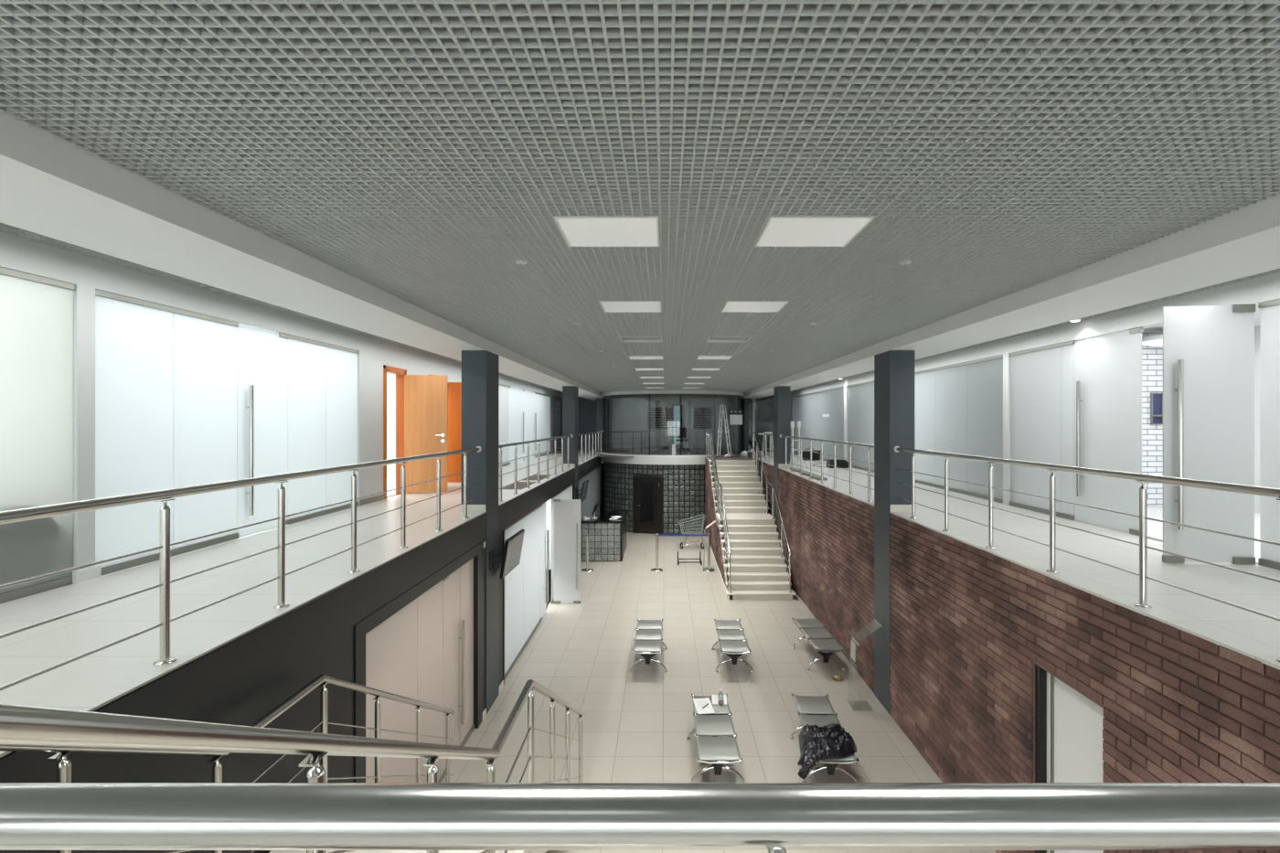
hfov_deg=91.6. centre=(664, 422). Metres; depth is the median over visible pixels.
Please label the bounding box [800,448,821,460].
laptop bag
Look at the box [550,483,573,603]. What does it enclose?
window
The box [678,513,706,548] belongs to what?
shopping trolley
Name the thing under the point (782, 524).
stair railing
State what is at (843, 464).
tool case
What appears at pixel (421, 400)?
door
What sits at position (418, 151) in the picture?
ceiling
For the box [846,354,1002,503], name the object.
window
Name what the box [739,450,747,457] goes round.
plastic bag
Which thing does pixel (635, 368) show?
recessed light
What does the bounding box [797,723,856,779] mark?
jacket
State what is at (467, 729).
window
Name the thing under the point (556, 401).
wall
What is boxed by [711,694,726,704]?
paper sheet
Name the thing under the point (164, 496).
balcony railing
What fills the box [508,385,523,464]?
door
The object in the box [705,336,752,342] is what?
ceiling vent
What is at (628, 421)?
wall
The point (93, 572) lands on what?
baseboard
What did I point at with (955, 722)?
brick wall
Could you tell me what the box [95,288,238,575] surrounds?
window
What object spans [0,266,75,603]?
window
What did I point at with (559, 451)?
gallery
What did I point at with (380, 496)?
baseboard
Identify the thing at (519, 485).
mat
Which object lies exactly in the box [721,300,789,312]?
recessed light
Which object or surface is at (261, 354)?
door
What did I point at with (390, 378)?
wall
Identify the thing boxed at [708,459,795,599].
stairs
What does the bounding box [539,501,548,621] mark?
door
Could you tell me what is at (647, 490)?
door
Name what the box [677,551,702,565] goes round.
dolly
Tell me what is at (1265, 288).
wall
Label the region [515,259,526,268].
sprinkler
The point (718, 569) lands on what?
baseboard
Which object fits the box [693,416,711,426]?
blind
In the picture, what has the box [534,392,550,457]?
window
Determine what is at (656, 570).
post
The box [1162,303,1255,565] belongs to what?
door
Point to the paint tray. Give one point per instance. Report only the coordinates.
(725, 455)
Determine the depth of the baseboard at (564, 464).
16.89 m
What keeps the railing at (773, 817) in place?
on the floor
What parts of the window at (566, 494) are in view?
pane, pane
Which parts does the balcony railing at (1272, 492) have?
post, post, post, post, handrail, cross rail, cross rail, cross rail, post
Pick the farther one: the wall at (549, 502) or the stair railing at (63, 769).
the wall at (549, 502)
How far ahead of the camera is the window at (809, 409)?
20.16 m
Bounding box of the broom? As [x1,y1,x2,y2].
[661,408,668,448]
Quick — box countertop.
[580,510,628,522]
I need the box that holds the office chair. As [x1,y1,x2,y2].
[676,427,689,451]
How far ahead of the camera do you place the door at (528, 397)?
20.72 m
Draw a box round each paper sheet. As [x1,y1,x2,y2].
[693,697,714,714]
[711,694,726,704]
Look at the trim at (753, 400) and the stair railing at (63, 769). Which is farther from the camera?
the trim at (753, 400)
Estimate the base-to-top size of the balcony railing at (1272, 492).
0.897 m
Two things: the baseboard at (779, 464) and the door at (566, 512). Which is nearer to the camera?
the door at (566, 512)
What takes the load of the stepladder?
on the floor at (90, 682)
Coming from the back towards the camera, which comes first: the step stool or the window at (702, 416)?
the window at (702, 416)
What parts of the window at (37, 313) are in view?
rail, rail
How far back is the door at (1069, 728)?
4.94 m
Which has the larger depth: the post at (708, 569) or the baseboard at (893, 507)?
the post at (708, 569)
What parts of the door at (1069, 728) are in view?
frame, casing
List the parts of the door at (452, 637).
handle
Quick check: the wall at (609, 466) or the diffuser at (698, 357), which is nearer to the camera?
the diffuser at (698, 357)
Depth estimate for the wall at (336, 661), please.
4.10 m
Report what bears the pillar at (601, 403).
on the floor at (637, 724)
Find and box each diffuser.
[697,356,730,359]
[1141,339,1162,346]
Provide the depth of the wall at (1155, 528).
8.38 m
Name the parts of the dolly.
frame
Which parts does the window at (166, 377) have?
pane, rail, rail, pane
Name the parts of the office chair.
backrest, seat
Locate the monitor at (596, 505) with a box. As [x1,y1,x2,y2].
[590,503,598,519]
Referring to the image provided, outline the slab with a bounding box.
[601,452,705,464]
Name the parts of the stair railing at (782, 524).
post, post, post, post, post, post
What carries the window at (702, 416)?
in the wall at (628, 421)
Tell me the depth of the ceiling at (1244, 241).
4.60 m
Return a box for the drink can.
[833,675,842,680]
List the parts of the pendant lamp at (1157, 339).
lamp shade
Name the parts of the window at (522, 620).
pane, rail, rail, pane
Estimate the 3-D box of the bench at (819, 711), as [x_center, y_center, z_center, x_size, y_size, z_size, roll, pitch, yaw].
[1.857,3.779,7.345,0.618,0.443,1.606,0,0,3]
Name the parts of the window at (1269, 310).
rail, rail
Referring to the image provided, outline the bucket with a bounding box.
[746,449,752,458]
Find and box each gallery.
[1,450,559,603]
[825,460,1278,570]
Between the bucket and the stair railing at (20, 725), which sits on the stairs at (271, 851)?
the stair railing at (20, 725)
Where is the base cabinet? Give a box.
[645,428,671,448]
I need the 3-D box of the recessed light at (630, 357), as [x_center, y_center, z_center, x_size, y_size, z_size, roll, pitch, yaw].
[-0.325,-1.153,10.940,0.582,0.034,0.582,0,0,0]
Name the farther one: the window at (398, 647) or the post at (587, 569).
the post at (587, 569)
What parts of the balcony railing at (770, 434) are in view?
post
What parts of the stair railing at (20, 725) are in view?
handrail, post, post, cross rail, post, post, cross rail, cross rail, post, post, post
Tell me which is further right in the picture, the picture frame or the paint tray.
the picture frame
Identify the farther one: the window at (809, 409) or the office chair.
the office chair
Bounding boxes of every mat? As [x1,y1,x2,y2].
[501,481,536,489]
[522,474,552,479]
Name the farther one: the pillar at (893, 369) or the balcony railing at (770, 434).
the balcony railing at (770, 434)
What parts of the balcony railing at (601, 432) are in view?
post, handrail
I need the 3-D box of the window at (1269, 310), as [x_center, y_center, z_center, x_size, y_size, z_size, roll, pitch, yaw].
[5.091,0.100,0.805,0.042,2.240,9.010,0,0,0]
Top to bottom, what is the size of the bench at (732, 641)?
0.443 m
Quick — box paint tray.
[722,454,735,458]
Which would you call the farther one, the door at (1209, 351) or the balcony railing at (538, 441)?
the balcony railing at (538, 441)
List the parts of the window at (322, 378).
pane, rail, rail, pane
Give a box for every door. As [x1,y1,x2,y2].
[237,323,288,536]
[383,364,447,499]
[431,374,461,482]
[442,566,464,776]
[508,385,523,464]
[522,389,536,460]
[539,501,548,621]
[553,499,580,603]
[633,476,662,533]
[672,404,682,447]
[1034,663,1104,852]
[1074,327,1143,535]
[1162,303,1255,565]
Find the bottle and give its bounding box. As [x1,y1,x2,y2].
[717,688,723,703]
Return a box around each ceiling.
[0,0,1279,393]
[0,110,610,400]
[738,192,1279,398]
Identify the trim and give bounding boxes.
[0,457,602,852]
[752,398,755,441]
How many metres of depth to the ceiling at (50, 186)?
3.48 m
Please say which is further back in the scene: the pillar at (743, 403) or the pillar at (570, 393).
the pillar at (743, 403)
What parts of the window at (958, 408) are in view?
pane, pane, pane, rail, pane, rail, pane, pane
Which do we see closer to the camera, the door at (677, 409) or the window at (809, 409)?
the window at (809, 409)
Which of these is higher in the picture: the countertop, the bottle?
the countertop
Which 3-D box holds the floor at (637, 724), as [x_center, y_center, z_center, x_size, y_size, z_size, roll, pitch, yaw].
[0.250,4.075,13.500,16.500,0.150,35.000,0,0,0]
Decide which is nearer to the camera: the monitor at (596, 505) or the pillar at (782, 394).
the pillar at (782, 394)
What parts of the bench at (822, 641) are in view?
leg, seat, leg, seat, seat, support arm, leg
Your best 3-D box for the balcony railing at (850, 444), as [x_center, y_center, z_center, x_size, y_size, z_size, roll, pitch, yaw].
[3.170,0.771,13.015,0.092,0.897,7.750,0,0,0]
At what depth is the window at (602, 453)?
22.41 m
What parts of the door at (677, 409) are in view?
pane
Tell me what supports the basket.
on the shopping trolley
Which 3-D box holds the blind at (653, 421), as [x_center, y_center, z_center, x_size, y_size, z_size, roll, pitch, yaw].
[-0.190,-0.220,29.410,1.220,0.862,0.028,0,0,0]
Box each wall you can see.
[0,231,562,571]
[21,464,602,852]
[238,373,400,537]
[545,499,551,607]
[553,397,560,450]
[560,396,608,449]
[601,390,745,396]
[602,462,704,533]
[606,394,733,449]
[704,458,728,590]
[704,461,732,599]
[733,394,737,449]
[737,394,773,451]
[755,461,1279,852]
[790,271,1279,505]
[1073,305,1259,565]
[1141,333,1162,506]
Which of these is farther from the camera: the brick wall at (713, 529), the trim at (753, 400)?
the trim at (753, 400)
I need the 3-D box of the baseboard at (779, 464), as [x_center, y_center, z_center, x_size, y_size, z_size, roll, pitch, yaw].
[3.259,1.173,17.215,0.347,0.095,0.654,0,0,0]
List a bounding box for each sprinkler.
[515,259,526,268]
[898,259,911,268]
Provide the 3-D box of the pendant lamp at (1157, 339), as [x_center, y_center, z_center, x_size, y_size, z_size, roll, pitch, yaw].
[7.000,-1.173,8.600,0.720,0.195,0.720,0,0,0]
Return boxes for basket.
[678,513,704,533]
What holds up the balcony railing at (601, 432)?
on the floor at (90, 682)
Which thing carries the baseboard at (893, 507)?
attached to the brick wall at (955, 722)
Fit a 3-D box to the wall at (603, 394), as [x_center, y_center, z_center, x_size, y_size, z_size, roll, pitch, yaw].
[0.350,-1.130,23.525,5.900,0.220,2.950,0,0,0]
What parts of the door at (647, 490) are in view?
pane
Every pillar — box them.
[461,350,498,714]
[562,385,577,499]
[596,398,606,452]
[738,398,748,452]
[773,385,790,532]
[874,350,914,714]
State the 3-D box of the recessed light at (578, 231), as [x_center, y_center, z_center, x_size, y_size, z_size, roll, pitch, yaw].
[-0.325,-1.153,3.740,0.582,0.034,0.582,0,0,0]
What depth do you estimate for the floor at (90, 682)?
4.65 m
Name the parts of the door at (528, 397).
handle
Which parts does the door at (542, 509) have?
pane, handle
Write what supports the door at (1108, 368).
in the wall at (1265, 288)
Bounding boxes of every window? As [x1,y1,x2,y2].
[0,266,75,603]
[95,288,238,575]
[287,334,358,524]
[353,542,482,782]
[460,558,474,746]
[498,383,509,467]
[502,505,540,684]
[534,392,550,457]
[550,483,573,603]
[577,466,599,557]
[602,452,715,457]
[647,407,673,427]
[693,407,711,427]
[792,386,843,460]
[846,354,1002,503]
[1009,340,1076,520]
[1258,298,1279,570]
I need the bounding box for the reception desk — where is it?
[580,510,628,561]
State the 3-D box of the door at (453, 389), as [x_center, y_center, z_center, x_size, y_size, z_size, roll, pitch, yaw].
[-4.175,0.155,12.225,0.850,2.130,0.850,0,0,0]
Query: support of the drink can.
on the floor at (637, 724)
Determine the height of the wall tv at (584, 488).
0.550 m
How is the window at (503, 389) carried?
in the wall at (89, 274)
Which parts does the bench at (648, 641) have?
leg, support arm, seat, seat, seat, leg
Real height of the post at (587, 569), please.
0.995 m
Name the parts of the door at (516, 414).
handle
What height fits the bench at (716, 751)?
0.443 m
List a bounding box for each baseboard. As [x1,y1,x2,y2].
[72,565,101,584]
[359,493,383,505]
[459,504,485,511]
[482,680,503,719]
[563,463,575,467]
[704,532,729,600]
[778,463,790,467]
[890,504,916,511]
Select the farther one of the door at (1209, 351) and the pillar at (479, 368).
the pillar at (479, 368)
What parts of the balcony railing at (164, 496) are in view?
post, handrail, cross rail, cross rail, post, post, post, post, post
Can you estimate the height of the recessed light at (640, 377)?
0.034 m
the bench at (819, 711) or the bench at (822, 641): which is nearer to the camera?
the bench at (819, 711)
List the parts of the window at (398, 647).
pane, pane, rail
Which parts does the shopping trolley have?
frame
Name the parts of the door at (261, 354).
handle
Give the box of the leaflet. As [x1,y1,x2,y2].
[850,640,855,661]
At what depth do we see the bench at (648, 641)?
10.17 m
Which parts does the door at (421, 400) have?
frame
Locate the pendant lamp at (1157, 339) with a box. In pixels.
[1141,332,1162,346]
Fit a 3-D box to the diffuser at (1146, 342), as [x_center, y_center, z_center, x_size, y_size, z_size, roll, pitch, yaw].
[7.000,-1.103,8.600,0.690,0.055,0.690,0,0,0]
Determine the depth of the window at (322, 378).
8.12 m
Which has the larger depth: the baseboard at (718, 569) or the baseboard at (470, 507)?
the baseboard at (718, 569)
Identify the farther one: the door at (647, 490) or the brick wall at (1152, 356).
the door at (647, 490)
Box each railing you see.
[0,446,481,691]
[0,674,454,852]
[0,679,585,852]
[0,782,1279,852]
[498,434,572,501]
[577,430,603,464]
[705,431,731,592]
[751,432,791,592]
[757,433,773,463]
[779,434,874,501]
[894,446,1279,662]
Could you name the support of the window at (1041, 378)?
in the wall at (1265, 288)
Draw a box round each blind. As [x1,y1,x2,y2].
[647,416,673,426]
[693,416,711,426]
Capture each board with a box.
[728,409,742,424]
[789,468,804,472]
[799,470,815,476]
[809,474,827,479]
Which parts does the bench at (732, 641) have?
leg, seat, seat, seat, support arm, leg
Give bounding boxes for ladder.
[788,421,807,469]
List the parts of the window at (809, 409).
pane, pane, rail, pane, pane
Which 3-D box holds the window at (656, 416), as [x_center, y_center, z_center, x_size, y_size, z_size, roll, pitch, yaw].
[-0.190,-0.220,29.428,1.220,0.960,0.064,0,0,0]
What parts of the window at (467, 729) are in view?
rail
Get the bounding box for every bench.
[628,618,667,671]
[686,693,745,782]
[711,618,753,672]
[789,693,860,782]
[791,617,846,671]
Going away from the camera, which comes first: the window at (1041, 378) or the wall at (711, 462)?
the window at (1041, 378)
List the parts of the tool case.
lid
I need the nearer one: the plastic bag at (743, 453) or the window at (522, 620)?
the window at (522, 620)
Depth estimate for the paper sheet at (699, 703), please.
7.79 m
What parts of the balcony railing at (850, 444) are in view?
post, post, post, post, post, handrail, cross rail, cross rail, cross rail, post, post, post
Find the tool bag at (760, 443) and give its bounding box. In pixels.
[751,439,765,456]
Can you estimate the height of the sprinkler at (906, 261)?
0.075 m
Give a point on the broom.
(662, 447)
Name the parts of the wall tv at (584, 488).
casing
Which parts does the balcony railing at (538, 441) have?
post, post, post, cross rail, cross rail, handrail, cross rail, post, post, post, post, post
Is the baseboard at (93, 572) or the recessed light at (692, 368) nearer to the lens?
the baseboard at (93, 572)
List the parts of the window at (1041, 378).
rail, rail, pane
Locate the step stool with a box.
[760,432,773,458]
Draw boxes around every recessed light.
[554,216,659,246]
[598,300,661,312]
[629,355,662,359]
[635,368,662,370]
[640,376,663,378]
[687,376,711,378]
[691,368,719,370]
[696,355,732,359]
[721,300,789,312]
[755,216,874,246]
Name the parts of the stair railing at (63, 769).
post, post, handrail, cross rail, post, cross rail, cross rail, post, post, post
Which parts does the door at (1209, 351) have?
handle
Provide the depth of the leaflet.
8.75 m
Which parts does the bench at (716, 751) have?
leg, leg, seat, support arm, seat, support arm, seat, support arm, leg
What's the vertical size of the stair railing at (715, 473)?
3.531 m
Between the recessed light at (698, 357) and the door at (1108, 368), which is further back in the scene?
the recessed light at (698, 357)
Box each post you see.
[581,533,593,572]
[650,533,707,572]
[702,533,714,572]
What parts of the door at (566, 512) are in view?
handle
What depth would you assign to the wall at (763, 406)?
26.00 m
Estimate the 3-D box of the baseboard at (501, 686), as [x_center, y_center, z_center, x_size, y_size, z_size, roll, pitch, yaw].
[-2.446,3.955,8.880,0.012,0.090,1.100,0,0,0]
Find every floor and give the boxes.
[0,448,1279,759]
[441,532,996,852]
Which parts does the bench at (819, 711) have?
leg, seat, leg, support arm, seat, support arm, seat, leg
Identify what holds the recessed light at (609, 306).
in the ceiling at (418, 151)
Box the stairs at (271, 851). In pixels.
[268,850,547,852]
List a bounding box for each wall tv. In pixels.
[489,529,524,578]
[575,480,588,502]
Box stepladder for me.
[716,404,732,458]
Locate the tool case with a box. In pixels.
[826,459,848,468]
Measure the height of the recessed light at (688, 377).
0.034 m
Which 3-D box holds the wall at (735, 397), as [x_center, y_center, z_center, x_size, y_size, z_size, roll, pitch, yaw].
[3.280,-0.090,27.750,0.060,2.620,3.700,0,0,0]
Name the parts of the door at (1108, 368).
handle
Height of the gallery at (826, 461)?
0.340 m
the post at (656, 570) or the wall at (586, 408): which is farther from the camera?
the wall at (586, 408)
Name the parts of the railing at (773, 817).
post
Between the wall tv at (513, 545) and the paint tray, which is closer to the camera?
the wall tv at (513, 545)
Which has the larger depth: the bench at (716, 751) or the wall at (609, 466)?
the wall at (609, 466)
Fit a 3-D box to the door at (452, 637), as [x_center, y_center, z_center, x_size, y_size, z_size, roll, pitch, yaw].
[-2.502,2.865,7.298,0.160,2.260,0.596,0,0,0]
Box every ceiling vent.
[618,336,661,342]
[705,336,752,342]
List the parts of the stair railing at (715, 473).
post, post, post, post, cross rail, cross rail, cross rail, post, post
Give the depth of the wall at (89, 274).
5.41 m
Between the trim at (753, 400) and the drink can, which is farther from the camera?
the trim at (753, 400)
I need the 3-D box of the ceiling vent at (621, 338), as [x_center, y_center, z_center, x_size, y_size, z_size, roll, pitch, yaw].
[-0.325,-1.243,8.540,0.582,0.214,0.582,0,0,0]
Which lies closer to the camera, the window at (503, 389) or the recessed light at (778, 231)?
the recessed light at (778, 231)
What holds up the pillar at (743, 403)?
on the floor at (637, 724)
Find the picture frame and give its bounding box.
[1150,393,1162,424]
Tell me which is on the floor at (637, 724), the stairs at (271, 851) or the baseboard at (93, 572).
the stairs at (271, 851)
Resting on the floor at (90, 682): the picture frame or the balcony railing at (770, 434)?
the balcony railing at (770, 434)
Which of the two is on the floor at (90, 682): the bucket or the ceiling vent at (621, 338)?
the bucket
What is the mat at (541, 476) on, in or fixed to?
on the floor at (90, 682)

